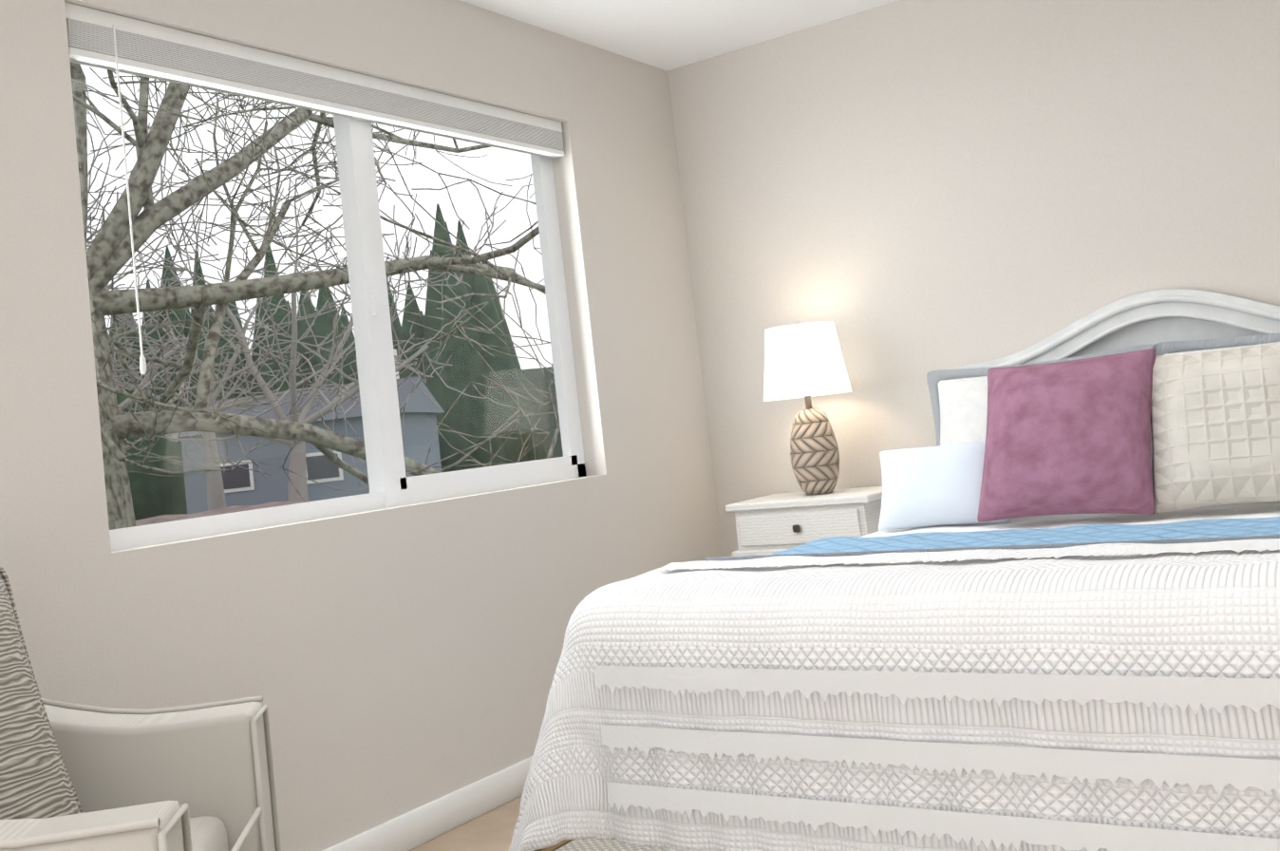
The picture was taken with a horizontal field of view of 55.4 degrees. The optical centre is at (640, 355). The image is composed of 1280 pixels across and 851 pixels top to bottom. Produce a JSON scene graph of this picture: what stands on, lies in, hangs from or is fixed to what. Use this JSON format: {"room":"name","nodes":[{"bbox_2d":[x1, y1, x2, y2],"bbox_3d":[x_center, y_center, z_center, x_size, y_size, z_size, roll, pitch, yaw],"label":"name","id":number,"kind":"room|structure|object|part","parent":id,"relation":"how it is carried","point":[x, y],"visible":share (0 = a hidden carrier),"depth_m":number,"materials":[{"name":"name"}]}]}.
{"room":"bedroom","nodes":[
{"label":"bedroom","id":0,"kind":"room"},
{"bbox_2d":[0,0,722,850],"bbox_3d":[-1.304,0.115,2.602,0.150,2.440,5.336,-9,-4,34],"label":"wall","id":1,"kind":"structure","parent":0,"point":[389,663],"depth_m":3.27,"materials":[{"name":"paint"}]},
{"bbox_2d":[70,24,585,550],"bbox_3d":[-0.763,-0.186,3.484,0.125,1.235,1.850,-9,-4,34],"label":"window","id":2,"kind":"structure","parent":1,"relation":"in","point":[391,482],"depth_m":3.48,"materials":[{"name":"white plastic"}]},
{"bbox_3d":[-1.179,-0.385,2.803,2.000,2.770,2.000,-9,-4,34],"label":"blind cord","id":3,"kind":"part","parent":2,"relation":"part of","materials":[{"name":"white plastic"}]},
{"bbox_2d":[64,1,564,158],"bbox_3d":[-0.796,-0.742,3.498,0.050,0.119,1.826,-9,-4,34],"label":"window blinds","id":4,"kind":"object","parent":2,"relation":"attached to","point":[147,49],"visible":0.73,"depth_m":3.25,"materials":[{"name":"white plastic"}]},
{"bbox_2d":[139,354,146,374],"bbox_3d":[-1.134,0.019,2.778,0.014,0.045,0.014,-9,-4,34],"label":"cord tassel","id":5,"kind":"object","parent":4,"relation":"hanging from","point":[142,365],"visible":1,"depth_m":2.77,"materials":[{"name":"white plastic"}]},
{"bbox_2d":[321,754,533,850],"bbox_3d":[-1.069,1.268,2.543,0.013,0.095,5.173,-9,-4,34],"label":"baseboard","id":6,"kind":"structure","parent":1,"relation":"attached to","point":[420,825],"depth_m":3.33,"materials":[{"name":"white wood"}]},
{"bbox_2d":[409,795,543,850],"bbox_3d":[0.710,1.105,1.354,4.600,0.120,5.486,-9,-4,34],"label":"floor","id":7,"kind":"structure","parent":0,"point":[493,830],"depth_m":3.28,"materials":[{"name":"wood"}]},
{"bbox_2d":[0,566,281,850],"bbox_3d":[-1.066,0.776,1.814,0.893,0.942,0.771,-6,-4,-8],"label":"armchair","id":8,"kind":"object","parent":7,"relation":"on","point":[77,777],"visible":1,"depth_m":2.10,"materials":[{"name":"fabric"}]},
{"bbox_2d":[0,566,108,850],"bbox_3d":[-1.054,0.588,1.752,0.163,0.552,0.552,-28,-10,18],"label":"pillow","id":9,"kind":"object","parent":8,"relation":"on","point":[35,781],"depth_m":1.87,"materials":[{"name":"beige fabric"}]},
{"bbox_2d":[0,815,232,850],"bbox_3d":[-1.020,0.887,1.812,0.710,0.170,0.514,-6,-4,-8],"label":"cushion","id":10,"kind":"object","parent":8,"relation":"on","point":[208,833],"depth_m":2.04,"materials":[{"name":"fabric"}]},
{"bbox_2d":[538,838,666,850],"bbox_3d":[0.534,1.105,2.157,2.480,0.015,1.757,-9,-4,34],"label":"rug","id":11,"kind":"object","parent":7,"relation":"on","point":[588,844],"visible":0.02,"depth_m":3.05,"materials":[{"name":"beige fabric"}]},
{"bbox_2d":[725,486,882,556],"bbox_3d":[0.664,0.854,4.250,0.540,0.740,0.394,-9,-4,34],"label":"nightstand","id":12,"kind":"object","parent":7,"relation":"on","point":[770,524],"visible":0.35,"depth_m":4.13,"materials":[{"name":"white wood"}]},
{"bbox_2d":[763,320,851,494],"bbox_3d":[0.597,0.182,4.303,0.312,0.611,0.312,-9,-4,34],"label":"lamp","id":13,"kind":"object","parent":12,"relation":"on","point":[805,361],"visible":1,"depth_m":4.21,"materials":[{"name":"fabric"}]},
{"bbox_3d":[0.581,0.033,4.312,0.040,0.312,0.038,-9,-4,34],"label":"stem","id":14,"kind":"part","parent":13,"relation":"part of","materials":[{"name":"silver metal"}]},
{"bbox_3d":[0.579,0.019,4.313,0.312,0.250,0.312,-9,-4,34],"label":"lamp shade","id":15,"kind":"part","parent":13,"relation":"part of","materials":[{"name":"white fabric"}]},
{"bbox_2d":[508,288,1279,850],"bbox_3d":[1.042,0.448,2.876,1.890,1.275,2.251,-9,-4,34],"label":"bed","id":16,"kind":"object","parent":7,"relation":"on","point":[1039,610],"visible":1,"depth_m":2.20,"materials":[{"name":"white fabric"}]},
{"bbox_2d":[508,532,1279,850],"bbox_3d":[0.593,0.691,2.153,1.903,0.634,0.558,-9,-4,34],"label":"comforter","id":17,"kind":"object","parent":16,"relation":"on","point":[1124,695],"depth_m":2.05,"materials":[{"name":"white fabric"}]},
{"bbox_2d":[877,438,1011,530],"bbox_3d":[0.867,0.369,3.495,0.400,0.280,0.125,-8,-36,24],"label":"pillow","id":18,"kind":"object","parent":16,"relation":"on","point":[929,488],"depth_m":3.45,"materials":[{"name":"white fabric"}]},
{"bbox_2d":[977,347,1156,522],"bbox_3d":[1.133,0.213,3.252,0.500,0.500,0.163,-9,-31,38],"label":"pillow","id":19,"kind":"object","parent":16,"relation":"on","point":[1074,436],"depth_m":3.18,"materials":[{"name":"fabric"}]},
{"bbox_3d":[1.663,0.287,3.768,1.400,0.985,0.073,-9,-4,34],"label":"headboard","id":20,"kind":"part","parent":16,"relation":"part of","materials":[{"name":"paint"}]},
{"bbox_2d":[1142,335,1279,513],"bbox_3d":[1.498,0.170,3.043,0.470,0.470,0.154,-8,-29,31],"label":"pillow","id":21,"kind":"object","parent":16,"relation":"on","point":[1214,417],"depth_m":3.02,"materials":[{"name":"beige fabric"}]},
{"bbox_2d":[459,0,898,71],"bbox_3d":[0.427,-1.435,1.510,4.600,0.120,5.486,-9,-4,34],"label":"ceiling","id":22,"kind":"structure","parent":0,"point":[667,35],"depth_m":4.29,"materials":[{"name":"paint"}]},
{"bbox_2d":[667,0,1279,556],"bbox_3d":[2.055,-0.195,3.648,4.600,2.440,0.150,-9,-4,34],"label":"wall","id":23,"kind":"structure","parent":0,"point":[905,196],"depth_m":4.22,"materials":[{"name":"paint"}]},
{"label":"outside","id":24,"kind":"structure","parent":0,"visible":0},
{"bbox_2d":[521,366,563,457],"bbox_3d":[-40.645,8.355,99.615,220.000,9.000,1.000,-5,-4,-23],"label":"ridge","id":25,"kind":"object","parent":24,"point":[549,375],"depth_m":112.56,"materials":[{"name":"grey"}]},
{"bbox_3d":[-37.106,9.834,55.390,130.000,0.100,160.000,-9,-4,34],"label":"ground","id":26,"kind":"structure","parent":24,"visible":0},
{"bbox_2d":[104,288,237,462],"bbox_3d":[-24.649,0.378,45.165,14.993,14.710,18.501,-9,-4,34],"label":"tree","id":27,"kind":"object","parent":26,"relation":"on","point":[161,394],"depth_m":48.59,"materials":[{"name":"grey plant"}]},
{"bbox_2d":[86,83,350,412],"bbox_3d":[-16.900,-0.694,27.521,12.278,12.958,20.668,-9,-4,34],"label":"tree","id":28,"kind":"object","parent":26,"relation":"on","point":[151,366],"depth_m":31.64,"materials":[{"name":"grey plant"}]},
{"bbox_2d":[86,103,351,456],"bbox_3d":[-15.884,-0.592,35.549,12.776,13.516,17.340,-9,-4,34],"label":"tree","id":29,"kind":"object","parent":26,"relation":"on","point":[170,352],"depth_m":35.35,"materials":[{"name":"grey plant"}]},
{"bbox_2d":[135,500,314,526],"bbox_3d":[-16.763,5.544,32.880,19.573,1.823,13.661,-9,-4,34],"label":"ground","id":30,"kind":"structure","parent":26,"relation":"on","point":[172,517],"depth_m":32.06,"materials":[{"name":"grey"}]},
{"bbox_2d":[89,164,389,509],"bbox_3d":[-15.011,-0.404,38.850,13.515,13.329,13.341,-9,-4,34],"label":"tree","id":31,"kind":"object","parent":26,"relation":"on","point":[211,485],"depth_m":39.79,"materials":[{"name":"grey plant"}]},
{"bbox_2d":[86,131,503,501],"bbox_3d":[-9.715,-0.292,32.679,11.980,11.203,16.984,-9,-4,34],"label":"tree","id":32,"kind":"object","parent":26,"relation":"on","point":[297,467],"depth_m":32.62,"materials":[{"name":"grey plant"}]},
{"bbox_2d":[170,349,444,513],"bbox_3d":[-14.901,3.710,56.054,10.200,7.220,7.700,-7,-4,6],"label":"house","id":33,"kind":"structure","parent":26,"relation":"on","point":[199,503],"depth_m":52.72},
{"bbox_2d":[69,61,560,529],"bbox_3d":[-3.479,-2.724,8.282,12.504,11.698,12.637,-9,-4,34],"label":"tree","id":34,"kind":"object","parent":26,"relation":"on","point":[111,305],"depth_m":8.67,"materials":[{"name":"grey plant"}]}
]}

